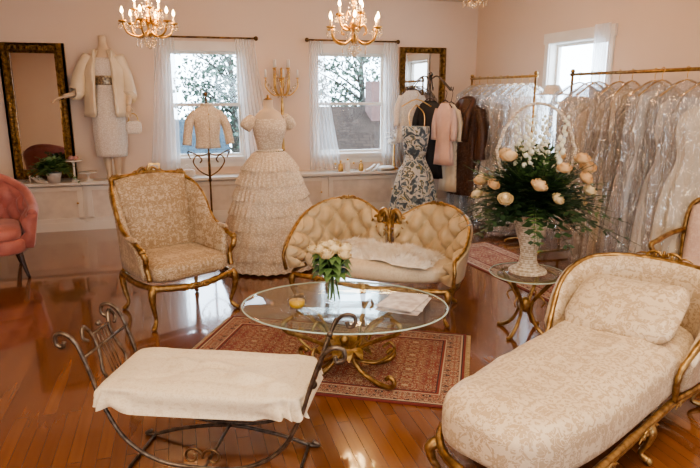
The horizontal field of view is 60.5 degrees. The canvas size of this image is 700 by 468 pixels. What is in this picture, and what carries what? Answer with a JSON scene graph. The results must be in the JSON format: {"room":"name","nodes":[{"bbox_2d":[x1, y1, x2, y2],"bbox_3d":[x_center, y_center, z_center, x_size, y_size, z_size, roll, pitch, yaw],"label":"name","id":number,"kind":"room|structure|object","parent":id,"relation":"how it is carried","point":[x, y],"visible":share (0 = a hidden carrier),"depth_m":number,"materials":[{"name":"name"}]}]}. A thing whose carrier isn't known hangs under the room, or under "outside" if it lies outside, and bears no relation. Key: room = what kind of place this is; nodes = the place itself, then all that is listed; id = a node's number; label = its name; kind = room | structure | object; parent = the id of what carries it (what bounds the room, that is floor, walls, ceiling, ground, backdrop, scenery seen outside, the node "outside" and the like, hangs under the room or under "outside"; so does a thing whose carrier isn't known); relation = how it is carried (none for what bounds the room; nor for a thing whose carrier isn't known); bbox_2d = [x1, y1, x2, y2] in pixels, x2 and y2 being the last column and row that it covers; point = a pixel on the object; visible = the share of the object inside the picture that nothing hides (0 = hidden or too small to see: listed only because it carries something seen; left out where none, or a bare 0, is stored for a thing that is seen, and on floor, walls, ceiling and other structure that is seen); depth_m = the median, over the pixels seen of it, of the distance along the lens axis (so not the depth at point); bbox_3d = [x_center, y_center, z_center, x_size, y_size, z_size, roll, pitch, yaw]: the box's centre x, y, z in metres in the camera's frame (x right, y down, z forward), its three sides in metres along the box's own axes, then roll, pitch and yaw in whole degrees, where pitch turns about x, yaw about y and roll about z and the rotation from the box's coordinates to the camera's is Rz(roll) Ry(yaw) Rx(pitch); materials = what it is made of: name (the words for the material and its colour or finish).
{"room":"clothing store","nodes":[
{"label":"clothing store","id":0,"kind":"room"},
{"bbox_2d":[173,54,239,152],"bbox_3d":[-4.308,-4.000,21.833,4.857,6.945,4.792,-10,16,-35],"label":"tree","id":1,"kind":"object","parent":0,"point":[219,71],"visible":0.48,"depth_m":21.15,"materials":[{"name":"green plant"}]},
{"bbox_2d":[0,0,478,180],"bbox_3d":[-2.244,-1.544,7.435,8.570,2.780,0.150,-4,14,-16],"label":"wall","id":2,"kind":"structure","parent":0,"point":[281,27],"depth_m":7.42,"materials":[{"name":"beige paint"}]},
{"bbox_2d":[158,40,249,167],"bbox_3d":[-1.798,-1.610,7.518,1.070,1.530,0.210,-4,14,-16],"label":"window","id":3,"kind":"structure","parent":2,"relation":"in","point":[167,47],"depth_m":7.46,"materials":[{"name":"white paint"}]},
{"bbox_2d":[150,35,257,40],"bbox_3d":[-1.751,-2.372,7.244,1.273,0.056,0.108,-4,14,-16],"label":"curtain rod","id":4,"kind":"object","parent":2,"relation":"attached to","point":[255,38],"visible":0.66,"depth_m":7.24,"materials":[{"name":"brown metal"}]},
{"bbox_2d":[310,44,392,163],"bbox_3d":[0.013,-1.730,8.024,1.140,1.530,0.210,-4,14,-16],"label":"window","id":5,"kind":"structure","parent":2,"relation":"in","point":[384,52],"depth_m":8.00,"materials":[{"name":"white paint"}]},
{"bbox_2d":[305,38,399,43],"bbox_3d":[0.037,-2.490,7.743,1.273,0.056,0.108,-4,14,-16],"label":"curtain rod","id":6,"kind":"object","parent":2,"relation":"attached to","point":[306,39],"visible":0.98,"depth_m":7.68,"materials":[{"name":"brown metal"}]},
{"bbox_2d":[397,47,446,165],"bbox_3d":[0.986,-1.728,8.212,0.660,1.580,0.066,-4,14,-16],"label":"wall mirror","id":7,"kind":"object","parent":2,"relation":"attached to","point":[414,62],"visible":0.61,"depth_m":8.11,"materials":[{"name":"gold metal"}]},
{"bbox_2d":[404,53,439,158],"bbox_3d":[0.980,-1.732,8.231,0.585,1.505,0.010,-4,14,-16],"label":"mirror glass","id":8,"kind":"object","parent":7,"relation":"attached to","point":[417,65],"depth_m":8.11,"materials":[{"name":"mirror"}]},
{"bbox_2d":[0,216,699,467],"bbox_3d":[-0.702,1.096,2.533,8.670,0.100,11.440,-4,14,-16],"label":"floor","id":9,"kind":"structure","parent":0,"point":[48,418],"depth_m":3.73,"materials":[{"name":"brown wood"}]},
{"bbox_2d":[0,174,38,277],"bbox_3d":[-3.276,-0.076,5.347,0.914,0.894,0.788,-8,15,-29],"label":"tub chair","id":10,"kind":"object","parent":9,"relation":"on","point":[19,208],"visible":1,"depth_m":5.32,"materials":[{"name":"pink fabric"}]},
{"bbox_2d":[0,218,21,242],"bbox_3d":[-3.225,-0.014,5.270,0.600,0.160,0.580,-8,15,-29],"label":"seat cushion","id":11,"kind":"object","parent":10,"relation":"on","point":[10,228],"depth_m":5.19,"materials":[{"name":"pink fabric"}]},
{"bbox_2d":[108,166,239,331],"bbox_3d":[-1.307,0.051,4.436,0.763,1.057,0.746,-12,18,-42],"label":"armchair","id":12,"kind":"object","parent":9,"relation":"on","point":[168,230],"visible":1,"depth_m":4.47,"materials":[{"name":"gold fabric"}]},
{"bbox_2d":[145,242,226,282],"bbox_3d":[-1.280,0.203,4.442,0.589,0.162,0.570,-12,18,-42],"label":"seat cushion","id":13,"kind":"object","parent":12,"relation":"on","point":[168,261],"depth_m":4.31,"materials":[{"name":"beige fabric"}]},
{"bbox_2d":[52,302,357,467],"bbox_3d":[-0.581,0.691,2.580,1.193,0.669,0.469,2,13,7],"label":"metal bench","id":14,"kind":"object","parent":9,"relation":"on","point":[217,387],"visible":1,"depth_m":2.44,"materials":[{"name":"metal"}]},
{"bbox_2d":[92,347,322,422],"bbox_3d":[-0.580,0.610,2.560,0.896,0.129,0.469,2,13,7],"label":"cushion","id":15,"kind":"object","parent":14,"relation":"on","point":[154,381],"depth_m":2.41,"materials":[{"name":"white fabric"}]},
{"bbox_2d":[187,92,229,212],"bbox_3d":[-1.511,-0.719,6.511,0.463,1.603,0.378,-6,15,-25],"label":"stand","id":16,"kind":"object","parent":9,"relation":"on","point":[205,93],"visible":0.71,"depth_m":6.55,"materials":[{"name":"brown metal"}]},
{"bbox_2d":[182,103,233,148],"bbox_3d":[-1.530,-1.162,6.445,0.558,0.475,0.221,-6,15,-25],"label":"jacket","id":17,"kind":"object","parent":16,"relation":"hanging from","point":[206,119],"visible":1,"depth_m":6.38,"materials":[{"name":"beige fabric"}]},
{"bbox_2d":[19,167,448,232],"bbox_3d":[-2.179,-0.421,7.466,8.250,0.580,0.320,-4,14,-16],"label":"ledge","id":18,"kind":"object","parent":9,"relation":"on","point":[67,205],"visible":0.44,"depth_m":7.41,"materials":[{"name":"white paint"}]},
{"bbox_2d":[29,175,40,182],"bbox_3d":[-3.607,-0.631,6.909,0.209,0.082,0.060,3,14,14],"label":"shoe","id":19,"kind":"object","parent":18,"relation":"on","point":[30,178],"visible":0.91,"depth_m":6.89,"materials":[{"name":"beige leather"}]},
{"bbox_2d":[0,42,77,179],"bbox_3d":[-3.599,-1.405,6.937,0.680,1.540,0.066,-4,14,-16],"label":"wall mirror","id":20,"kind":"object","parent":18,"relation":"on","point":[33,75],"visible":0.91,"depth_m":6.92,"materials":[{"name":"gold wood"}]},
{"bbox_2d":[10,53,64,169],"bbox_3d":[-3.605,-1.410,6.956,0.570,1.430,0.010,-4,14,-16],"label":"mirror glass","id":21,"kind":"object","parent":20,"relation":"attached to","point":[34,77],"depth_m":6.93,"materials":[{"name":"mirror"}]},
{"bbox_2d":[36,175,47,183],"bbox_3d":[-3.544,-0.630,6.904,0.209,0.082,0.060,9,16,33],"label":"shoe","id":22,"kind":"object","parent":18,"relation":"on","point":[42,180],"visible":0.91,"depth_m":6.88,"materials":[{"name":"beige leather"}]},
{"bbox_2d":[26,156,79,183],"bbox_3d":[-3.439,-0.723,6.897,0.524,0.361,0.453,-12,18,-41],"label":"potted plant","id":23,"kind":"object","parent":18,"relation":"on","point":[49,164],"visible":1,"depth_m":6.83,"materials":[{"name":"green plant"}]},
{"bbox_2d":[66,156,81,181],"bbox_3d":[-3.220,-0.762,6.996,0.210,0.300,0.210,-4,14,-16],"label":"cake stand","id":24,"kind":"object","parent":18,"relation":"on","point":[72,159],"visible":0.98,"depth_m":6.97,"materials":[{"name":"white ceramic"}]},
{"bbox_2d":[78,171,97,181],"bbox_3d":[-3.071,-0.675,7.044,0.210,0.110,0.210,-4,14,-16],"label":"cake stand","id":25,"kind":"object","parent":18,"relation":"on","point":[87,173],"visible":1,"depth_m":7.02,"materials":[{"name":"white ceramic"}]},
{"bbox_2d":[51,35,136,180],"bbox_3d":[-2.912,-1.433,6.925,0.908,1.640,0.449,-3,14,-12],"label":"mannequin","id":26,"kind":"object","parent":18,"relation":"on","point":[105,81],"visible":0.96,"depth_m":6.85},
{"bbox_2d":[126,113,141,133],"bbox_3d":[-2.487,-1.268,6.899,0.170,0.241,0.060,-4,14,-16],"label":"handbag","id":27,"kind":"object","parent":26,"relation":"hanging from","point":[132,127],"visible":1,"depth_m":6.88,"materials":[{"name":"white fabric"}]},
{"bbox_2d":[148,163,159,169],"bbox_3d":[-2.375,-0.770,7.284,0.130,0.180,0.041,-4,14,-16],"label":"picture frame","id":28,"kind":"object","parent":18,"relation":"on","point":[157,165],"visible":0.36,"depth_m":7.27,"materials":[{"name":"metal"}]},
{"bbox_2d":[182,164,194,176],"bbox_3d":[-1.999,-0.774,7.353,0.200,0.154,0.070,-4,14,-16],"label":"purse","id":29,"kind":"object","parent":18,"relation":"on","point":[190,172],"visible":0.58,"depth_m":7.34,"materials":[{"name":"white fabric"}]},
{"bbox_2d":[264,59,298,150],"bbox_3d":[-0.852,-1.475,7.589,0.402,1.415,0.266,4,14,15],"label":"candelabra","id":30,"kind":"object","parent":18,"relation":"on","point":[281,77],"visible":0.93,"depth_m":7.49,"materials":[{"name":"gold metal"}]},
{"bbox_2d":[338,160,342,171],"bbox_3d":[-0.123,-0.899,7.908,0.070,0.148,0.070,-4,14,-16],"label":"perfume bottle","id":31,"kind":"object","parent":18,"relation":"on","point":[340,166],"visible":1,"depth_m":7.89,"materials":[{"name":"gold metal"}]},
{"bbox_2d":[345,158,349,171],"bbox_3d":[-0.028,-0.911,7.901,0.070,0.174,0.070,-4,14,-16],"label":"perfume bottle","id":32,"kind":"object","parent":18,"relation":"on","point":[347,166],"visible":1,"depth_m":7.88,"materials":[{"name":"white glass"}]},
{"bbox_2d":[358,160,363,170],"bbox_3d":[0.145,-0.910,7.952,0.070,0.148,0.070,-4,14,-16],"label":"perfume bottle","id":33,"kind":"object","parent":18,"relation":"on","point":[360,168],"visible":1,"depth_m":7.93,"materials":[{"name":"gold metal"}]},
{"bbox_2d":[365,164,375,170],"bbox_3d":[0.270,-0.882,7.970,0.060,0.082,0.209,13,18,43],"label":"shoe","id":34,"kind":"object","parent":18,"relation":"on","point":[373,165],"visible":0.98,"depth_m":7.96,"materials":[{"name":"white leather"}]},
{"bbox_2d":[378,165,394,170],"bbox_3d":[0.484,-0.888,8.046,0.219,0.065,0.159,-4,14,-16],"label":"linens","id":35,"kind":"object","parent":18,"relation":"on","point":[383,167],"visible":1,"depth_m":7.99,"materials":[{"name":"white fabric"}]},
{"bbox_2d":[386,129,398,169],"bbox_3d":[0.580,-1.138,8.054,0.301,0.545,0.251,-4,14,-16],"label":"display","id":36,"kind":"object","parent":18,"relation":"on","point":[390,141],"visible":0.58,"depth_m":8.01,"materials":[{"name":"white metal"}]},
{"bbox_2d":[225,95,312,275],"bbox_3d":[-0.743,-0.497,5.588,1.028,1.566,0.973,-1,13,-4],"label":"dress","id":37,"kind":"object","parent":9,"relation":"on","point":[270,194],"visible":0.83,"depth_m":5.35,"materials":[{"name":"beige fabric"}]},
{"bbox_2d":[192,316,470,408],"bbox_3d":[-0.141,0.753,3.739,1.741,0.011,1.000,3,14,12],"label":"area rug","id":38,"kind":"object","parent":9,"relation":"on","point":[426,365],"visible":0.64,"depth_m":3.71,"materials":[{"name":"red fabric"}]},
{"bbox_2d":[241,281,448,389],"bbox_3d":[-0.032,0.602,3.426,1.194,0.430,0.896,1,13,4],"label":"coffee table","id":39,"kind":"object","parent":38,"relation":"on","point":[354,344],"visible":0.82,"depth_m":3.37,"materials":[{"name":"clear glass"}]},
{"bbox_2d":[287,294,304,309],"bbox_3d":[-0.291,0.378,3.296,0.104,0.065,0.104,-4,14,-16],"label":"candle jar","id":40,"kind":"object","parent":39,"relation":"on","point":[296,303],"visible":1,"depth_m":3.27,"materials":[{"name":"yellow glass"}]},
{"bbox_2d":[307,240,351,301],"bbox_3d":[-0.086,0.211,3.360,0.253,0.362,0.273,-13,18,-43],"label":"flower bouquet","id":41,"kind":"object","parent":39,"relation":"on","point":[331,256],"visible":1,"depth_m":3.29,"materials":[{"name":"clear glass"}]},
{"bbox_2d":[375,297,431,315],"bbox_3d":[0.303,0.390,3.367,0.240,0.007,0.300,5,14,21],"label":"magazine","id":42,"kind":"object","parent":39,"relation":"on","point":[429,298],"visible":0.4,"depth_m":3.24,"materials":[{"name":"white paper"}]},
{"bbox_2d":[382,292,427,311],"bbox_3d":[0.315,0.379,3.379,0.220,0.007,0.280,3,14,14],"label":"magazine","id":43,"kind":"object","parent":42,"relation":"on","point":[420,308],"visible":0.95,"depth_m":3.29,"materials":[{"name":"white paper"}]},
{"bbox_2d":[375,291,428,312],"bbox_3d":[0.295,0.376,3.356,0.210,0.007,0.270,7,15,27],"label":"magazine","id":44,"kind":"object","parent":43,"relation":"on","point":[401,301],"visible":1,"depth_m":3.34,"materials":[{"name":"white paper"}]},
{"bbox_2d":[282,195,472,327],"bbox_3d":[0.217,0.160,4.559,1.409,0.789,0.715,5,14,21],"label":"settee","id":45,"kind":"object","parent":9,"relation":"on","point":[432,225],"visible":0.84,"depth_m":4.62,"materials":[{"name":"beige fabric"}]},
{"bbox_2d":[305,252,452,283],"bbox_3d":[0.208,0.229,4.551,1.197,0.164,0.572,5,14,21],"label":"seat cushion","id":46,"kind":"object","parent":45,"relation":"on","point":[362,269],"depth_m":4.27,"materials":[{"name":"beige fabric"}]},
{"bbox_2d":[333,236,445,269],"bbox_3d":[0.216,0.109,4.511,0.988,0.124,0.483,7,15,26],"label":"fur throw","id":47,"kind":"object","parent":45,"relation":"on","point":[404,255],"visible":0.78,"depth_m":4.40,"materials":[{"name":"white fur"}]},
{"bbox_2d":[406,72,453,100],"bbox_3d":[0.946,-1.016,7.255,0.612,1.825,0.534,-4,14,-16],"label":"coat stand","id":48,"kind":"object","parent":9,"relation":"on","point":[430,74],"visible":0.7,"depth_m":7.04,"materials":[{"name":"metal"}]},
{"bbox_2d":[394,87,425,142],"bbox_3d":[0.750,-1.457,7.336,0.510,0.656,0.107,-8,15,-30],"label":"blouse","id":49,"kind":"object","parent":48,"relation":"hanging from","point":[401,114],"visible":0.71,"depth_m":7.25,"materials":[{"name":"white fabric"}]},
{"bbox_2d":[389,92,437,213],"bbox_3d":[0.750,-0.866,6.911,0.643,1.502,0.472,-1,13,-6],"label":"floral dress","id":50,"kind":"object","parent":48,"relation":"hanging from","point":[414,185],"visible":0.88,"depth_m":6.83,"materials":[{"name":"multicoloured fabric"}]},
{"bbox_2d":[412,90,442,178],"bbox_3d":[0.929,-1.166,7.051,0.418,1.022,0.107,6,15,23],"label":"jacket","id":51,"kind":"object","parent":48,"relation":"hanging from","point":[418,118],"visible":0.44,"depth_m":7.03,"materials":[{"name":"black fabric"}]},
{"bbox_2d":[431,91,457,165],"bbox_3d":[1.075,-1.211,6.849,0.107,0.842,0.349,-13,18,-43],"label":"blouse","id":52,"kind":"object","parent":48,"relation":"hanging from","point":[444,126],"visible":1,"depth_m":6.83,"materials":[{"name":"fabric"}]},
{"bbox_2d":[438,91,462,191],"bbox_3d":[1.167,-1.085,7.035,0.107,1.172,0.372,-11,17,-40],"label":"slip","id":53,"kind":"object","parent":48,"relation":"hanging from","point":[448,183],"visible":0.43,"depth_m":7.04,"materials":[{"name":"white fabric"}]},
{"bbox_2d":[447,90,490,195],"bbox_3d":[1.347,-1.047,7.011,0.719,1.234,0.306,13,18,43],"label":"coat","id":54,"kind":"object","parent":48,"relation":"hanging from","point":[476,127],"visible":0.64,"depth_m":6.85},
{"bbox_2d":[470,71,538,241],"bbox_3d":[1.720,-0.960,7.030,0.504,1.794,1.470,-4,14,-16],"label":"clothing rack","id":55,"kind":"object","parent":9,"relation":"on","point":[536,75],"visible":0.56,"depth_m":6.44,"materials":[{"name":"gold metal"}]},
{"bbox_2d":[448,77,484,209],"bbox_3d":[1.529,-1.086,7.587,0.732,1.740,0.235,-7,15,-28],"label":"gown","id":56,"kind":"object","parent":55,"relation":"hanging from","point":[449,200],"visible":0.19,"depth_m":7.42,"materials":[{"name":"white fabric"}]},
{"bbox_2d":[451,76,488,206],"bbox_3d":[1.578,-1.071,7.447,0.761,1.715,0.248,-3,14,-11],"label":"gown","id":57,"kind":"object","parent":55,"relation":"hanging from","point":[455,202],"visible":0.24,"depth_m":7.51,"materials":[{"name":"fabric"}]},
{"bbox_2d":[459,76,497,215],"bbox_3d":[1.635,-1.026,7.319,0.715,1.745,0.274,-6,14,-22],"label":"gown","id":58,"kind":"object","parent":55,"relation":"hanging from","point":[463,201],"visible":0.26,"depth_m":7.33,"materials":[{"name":"fabric"}]},
{"bbox_2d":[460,76,507,211],"bbox_3d":[1.680,-1.033,7.167,0.733,1.650,0.211,-3,14,-12],"label":"gown","id":59,"kind":"object","parent":55,"relation":"hanging from","point":[487,101],"visible":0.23,"depth_m":6.99,"materials":[{"name":"white fabric"}]},
{"bbox_2d":[476,75,511,166],"bbox_3d":[1.717,-1.119,7.000,0.664,1.415,0.187,-1,13,-5],"label":"gown","id":60,"kind":"object","parent":55,"relation":"hanging from","point":[483,94],"visible":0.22,"depth_m":6.87,"materials":[{"name":"clear plastic"}]},
{"bbox_2d":[471,75,516,227],"bbox_3d":[1.757,-0.926,6.897,0.706,1.745,0.226,0,13,1],"label":"gown","id":61,"kind":"object","parent":55,"relation":"hanging from","point":[494,127],"visible":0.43,"depth_m":6.81,"materials":[{"name":"white fabric"}]},
{"bbox_2d":[484,75,523,219],"bbox_3d":[1.799,-0.962,6.736,0.713,1.590,0.265,-7,15,-26],"label":"gown","id":62,"kind":"object","parent":55,"relation":"hanging from","point":[500,120],"visible":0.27,"depth_m":6.61,"materials":[{"name":"white fabric"}]},
{"bbox_2d":[485,74,538,234],"bbox_3d":[1.851,-0.857,6.619,0.752,1.740,0.218,-6,15,-24],"label":"gown","id":63,"kind":"object","parent":55,"relation":"hanging from","point":[519,93],"visible":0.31,"depth_m":6.46,"materials":[{"name":"beige fabric"}]},
{"bbox_2d":[489,74,552,233],"bbox_3d":[1.892,-0.840,6.471,0.754,1.715,0.247,-2,14,-10],"label":"gown","id":64,"kind":"object","parent":55,"relation":"hanging from","point":[521,101],"visible":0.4,"depth_m":6.33,"materials":[{"name":"white fabric"}]},
{"bbox_2d":[467,242,561,301],"bbox_3d":[1.624,0.366,5.376,0.640,0.011,2.360,-5,14,-21],"label":"area rug","id":65,"kind":"object","parent":9,"relation":"on","point":[484,255],"visible":0.22,"depth_m":5.72,"materials":[{"name":"red fabric"}]},
{"bbox_2d":[489,262,562,339],"bbox_3d":[1.186,0.464,4.062,0.502,0.435,0.502,-4,14,-16],"label":"side table","id":66,"kind":"object","parent":9,"relation":"on","point":[524,304],"visible":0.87,"depth_m":4.03,"materials":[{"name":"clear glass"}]},
{"bbox_2d":[508,210,550,276],"bbox_3d":[1.186,0.059,3.966,0.280,0.402,0.280,-4,14,-16],"label":"vase","id":67,"kind":"object","parent":66,"relation":"on","point":[527,265],"depth_m":3.92,"materials":[{"name":"white wicker"}]},
{"bbox_2d":[454,102,637,276],"bbox_3d":[1.260,-0.282,3.867,1.137,1.110,1.045,1,13,3],"label":"flower basket","id":68,"kind":"object","parent":66,"relation":"on","point":[533,178],"visible":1,"depth_m":3.76,"materials":[{"name":"white wicker"}]},
{"bbox_2d":[424,250,699,467],"bbox_3d":[1.085,0.596,2.780,1.758,0.760,0.812,-12,18,-42],"label":"chaise longue","id":69,"kind":"object","parent":9,"relation":"on","point":[567,394],"visible":0.92,"depth_m":2.51,"materials":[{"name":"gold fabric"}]},
{"bbox_2d":[442,320,693,467],"bbox_3d":[1.053,0.656,2.767,1.600,0.282,0.617,-12,18,-42],"label":"seat cushion","id":70,"kind":"object","parent":69,"relation":"on","point":[567,394],"depth_m":2.42,"materials":[{"name":"beige fabric"}]},
{"bbox_2d":[564,274,689,343],"bbox_3d":[1.408,0.369,3.068,0.401,0.238,0.553,-12,18,-42],"label":"lumbar pillow","id":71,"kind":"object","parent":69,"relation":"on","point":[651,312],"visible":0.94,"depth_m":2.98,"materials":[{"name":"beige fabric"}]},
{"bbox_2d":[537,67,699,254],"bbox_3d":[2.319,-0.495,5.067,0.504,1.794,1.700,-4,14,-16],"label":"clothing rack","id":72,"kind":"object","parent":9,"relation":"on","point":[572,74],"visible":0.5,"depth_m":5.10,"materials":[{"name":"gold metal"}]},
{"bbox_2d":[543,72,606,239],"bbox_3d":[2.147,-0.673,5.774,0.724,1.710,0.256,3,14,12],"label":"gown","id":73,"kind":"object","parent":72,"relation":"hanging from","point":[576,100],"visible":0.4,"depth_m":5.66,"materials":[{"name":"white fabric"}]},
{"bbox_2d":[535,85,569,94],"bbox_3d":[2.000,-1.422,5.918,0.340,0.098,0.340,-4,14,-16],"label":"hat","id":74,"kind":"object","parent":73,"relation":"on","point":[549,89],"visible":0.94,"depth_m":5.85,"materials":[{"name":"white fabric"}]},
{"bbox_2d":[546,71,610,242],"bbox_3d":[2.179,-0.693,5.586,0.664,1.595,0.256,3,14,13],"label":"gown","id":75,"kind":"object","parent":72,"relation":"hanging from","point":[569,152],"visible":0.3,"depth_m":5.52,"materials":[{"name":"white fabric"}]},
{"bbox_2d":[550,70,616,229],"bbox_3d":[2.170,-0.732,5.373,0.636,1.410,0.209,0,13,0],"label":"gown","id":76,"kind":"object","parent":72,"relation":"hanging from","point":[581,126],"visible":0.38,"depth_m":5.29,"materials":[{"name":"white fabric"}]},
{"bbox_2d":[568,69,631,263],"bbox_3d":[2.276,-0.534,5.252,0.720,1.740,0.289,-4,14,-17],"label":"gown","id":77,"kind":"object","parent":72,"relation":"hanging from","point":[578,239],"visible":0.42,"depth_m":5.15,"materials":[{"name":"fabric"}]},
{"bbox_2d":[580,69,646,258],"bbox_3d":[2.308,-0.492,5.075,0.720,1.740,0.237,-5,14,-20],"label":"gown","id":78,"kind":"object","parent":72,"relation":"hanging from","point":[593,245],"visible":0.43,"depth_m":4.97,"materials":[{"name":"beige fabric"}]},
{"bbox_2d":[596,68,676,252],"bbox_3d":[2.402,-0.457,4.916,0.696,1.745,0.234,1,13,4],"label":"gown","id":79,"kind":"object","parent":72,"relation":"hanging from","point":[630,153],"visible":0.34,"depth_m":4.90,"materials":[{"name":"white fabric"}]},
{"bbox_2d":[603,67,688,252],"bbox_3d":[2.362,-0.451,4.705,0.750,1.650,0.213,-3,14,-13],"label":"gown","id":80,"kind":"object","parent":72,"relation":"hanging from","point":[634,173],"visible":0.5,"depth_m":4.61,"materials":[{"name":"white fabric"}]},
{"bbox_2d":[621,66,699,254],"bbox_3d":[2.461,-0.383,4.551,0.719,1.710,0.303,3,14,13],"label":"gown","id":81,"kind":"object","parent":72,"relation":"hanging from","point":[639,228],"visible":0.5,"depth_m":4.50,"materials":[{"name":"white fabric"}]},
{"bbox_2d":[641,82,699,259],"bbox_3d":[2.524,-0.405,4.372,0.728,1.595,0.262,1,13,3],"label":"gown","id":82,"kind":"object","parent":72,"relation":"hanging from","point":[681,187],"visible":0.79,"depth_m":4.33,"materials":[{"name":"white fabric"}]},
{"bbox_2d":[648,197,699,265],"bbox_3d":[2.431,0.196,3.964,0.749,0.992,0.755,-13,18,-43],"label":"armchair","id":83,"kind":"object","parent":9,"relation":"on","point":[689,249],"visible":0.29,"depth_m":4.25,"materials":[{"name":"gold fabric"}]},
{"bbox_2d":[683,257,699,265],"bbox_3d":[2.408,0.295,3.965,0.560,0.170,0.580,-13,18,-43],"label":"seat cushion","id":84,"kind":"object","parent":83,"relation":"on","point":[696,260],"depth_m":4.10,"materials":[{"name":"fabric"}]},
{"bbox_2d":[320,81,558,150],"bbox_3d":[2.842,-1.617,16.276,9.600,4.850,6.600,-4,14,-16],"label":"house","id":85,"kind":"structure","parent":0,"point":[341,127],"depth_m":14.19,"materials":[{"name":"beige"}]},
{"bbox_2d":[427,0,486,2],"bbox_3d":[-0.702,-1.706,1.869,8.670,0.100,11.440,-4,14,-16],"label":"ceiling","id":86,"kind":"structure","parent":0,"point":[473,1],"depth_m":7.95,"materials":[{"name":"paint"}]},
{"bbox_2d":[118,0,177,46],"bbox_3d":[-1.684,-1.964,4.972,0.473,0.825,0.473,-4,14,-16],"label":"chandelier","id":87,"kind":"object","parent":86,"relation":"hanging from","point":[148,20],"visible":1,"depth_m":4.99,"materials":[{"name":"gold metal"}]},
{"bbox_2d":[120,6,123,19],"bbox_3d":[-1.864,-1.802,4.899,0.024,0.114,0.024,-4,14,-16],"label":"candle","id":88,"kind":"object","parent":87,"relation":"on","point":[121,10],"depth_m":4.89,"materials":[{"name":"white glass"}]},
{"bbox_2d":[129,10,131,22],"bbox_3d":[-1.867,-1.850,5.104,0.024,0.114,0.024,-4,14,-16],"label":"candle","id":89,"kind":"object","parent":87,"relation":"on","point":[130,17],"depth_m":5.10,"materials":[{"name":"white glass"}]},
{"bbox_2d":[138,4,141,17],"bbox_3d":[-1.680,-1.778,4.800,0.024,0.114,0.024,-4,14,-16],"label":"candle","id":90,"kind":"object","parent":87,"relation":"on","point":[139,8],"depth_m":4.79,"materials":[{"name":"white glass"}]},
{"bbox_2d":[165,7,167,19],"bbox_3d":[-1.500,-1.803,4.906,0.024,0.114,0.024,-4,14,-16],"label":"candle","id":91,"kind":"object","parent":87,"relation":"on","point":[166,10],"depth_m":4.90,"materials":[{"name":"white glass"}]},
{"bbox_2d":[326,0,382,54],"bbox_3d":[0.037,-2.058,5.457,0.552,0.865,0.552,-4,14,-16],"label":"chandelier","id":92,"kind":"object","parent":86,"relation":"hanging from","point":[354,26],"visible":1,"depth_m":5.45,"materials":[{"name":"gold metal"}]},
{"bbox_2d":[329,11,331,25],"bbox_3d":[-0.173,-1.920,5.360,0.027,0.133,0.028,-4,14,-16],"label":"candle","id":93,"kind":"object","parent":92,"relation":"on","point":[330,15],"depth_m":5.35,"materials":[{"name":"white glass"}]},
{"bbox_2d":[338,0,340,12],"bbox_3d":[-0.095,-2.071,5.463,0.027,0.133,0.028,-4,14,-16],"label":"candle","id":94,"kind":"object","parent":92,"relation":"on","point":[339,2],"depth_m":5.46,"materials":[{"name":"white glass"}]},
{"bbox_2d":[353,10,355,23],"bbox_3d":[0.041,-1.893,5.244,0.028,0.133,0.027,-4,14,-16],"label":"candle","id":95,"kind":"object","parent":92,"relation":"on","point":[354,14],"depth_m":5.24,"materials":[{"name":"white glass"}]},
{"bbox_2d":[359,0,361,10],"bbox_3d":[0.095,-2.041,5.338,0.028,0.133,0.028,-4,14,-16],"label":"candle","id":96,"kind":"object","parent":92,"relation":"on","point":[360,1],"depth_m":5.33,"materials":[{"name":"white glass"}]},
{"bbox_2d":[475,0,699,99],"bbox_3d":[3.345,-0.572,3.330,0.150,2.780,11.040,-4,14,-16],"label":"wall","id":97,"kind":"structure","parent":0,"point":[652,34],"depth_m":5.80,"materials":[{"name":"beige paint"}]},
{"bbox_2d":[561,239,573,243],"bbox_3d":[3.261,0.708,3.609,0.020,0.160,10.940,-4,14,-16],"label":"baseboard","id":98,"kind":"structure","parent":97,"relation":"attached to","point":[568,240],"depth_m":6.52,"materials":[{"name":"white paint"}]},
{"bbox_2d":[541,23,617,154],"bbox_3d":[2.409,-1.377,6.381,0.210,1.520,1.190,-4,14,-16],"label":"window","id":99,"kind":"structure","parent":97,"relation":"in","point":[553,42],"depth_m":6.51,"materials":[{"name":"white paint"}]},
{"label":"outside","id":100,"kind":"structure","parent":0,"visible":0},
{"bbox_3d":[-7.167,-1.182,25.403,60.000,0.100,36.000,-4,14,-16],"label":"trim","id":101,"kind":"structure","parent":100,"visible":0},
{"bbox_2d":[175,119,230,153],"bbox_3d":[-7.074,-0.996,14.303,8.200,4.550,5.100,-4,14,-16],"label":"house","id":102,"kind":"structure","parent":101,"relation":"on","point":[179,123],"depth_m":14.06,"materials":[{"name":"blue"}]},
{"bbox_2d":[318,56,379,106],"bbox_3d":[0.261,-4.143,21.640,4.772,7.311,4.759,11,17,39],"label":"tree","id":103,"kind":"object","parent":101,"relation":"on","point":[360,74],"visible":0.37,"depth_m":20.88,"materials":[{"name":"green plant"}]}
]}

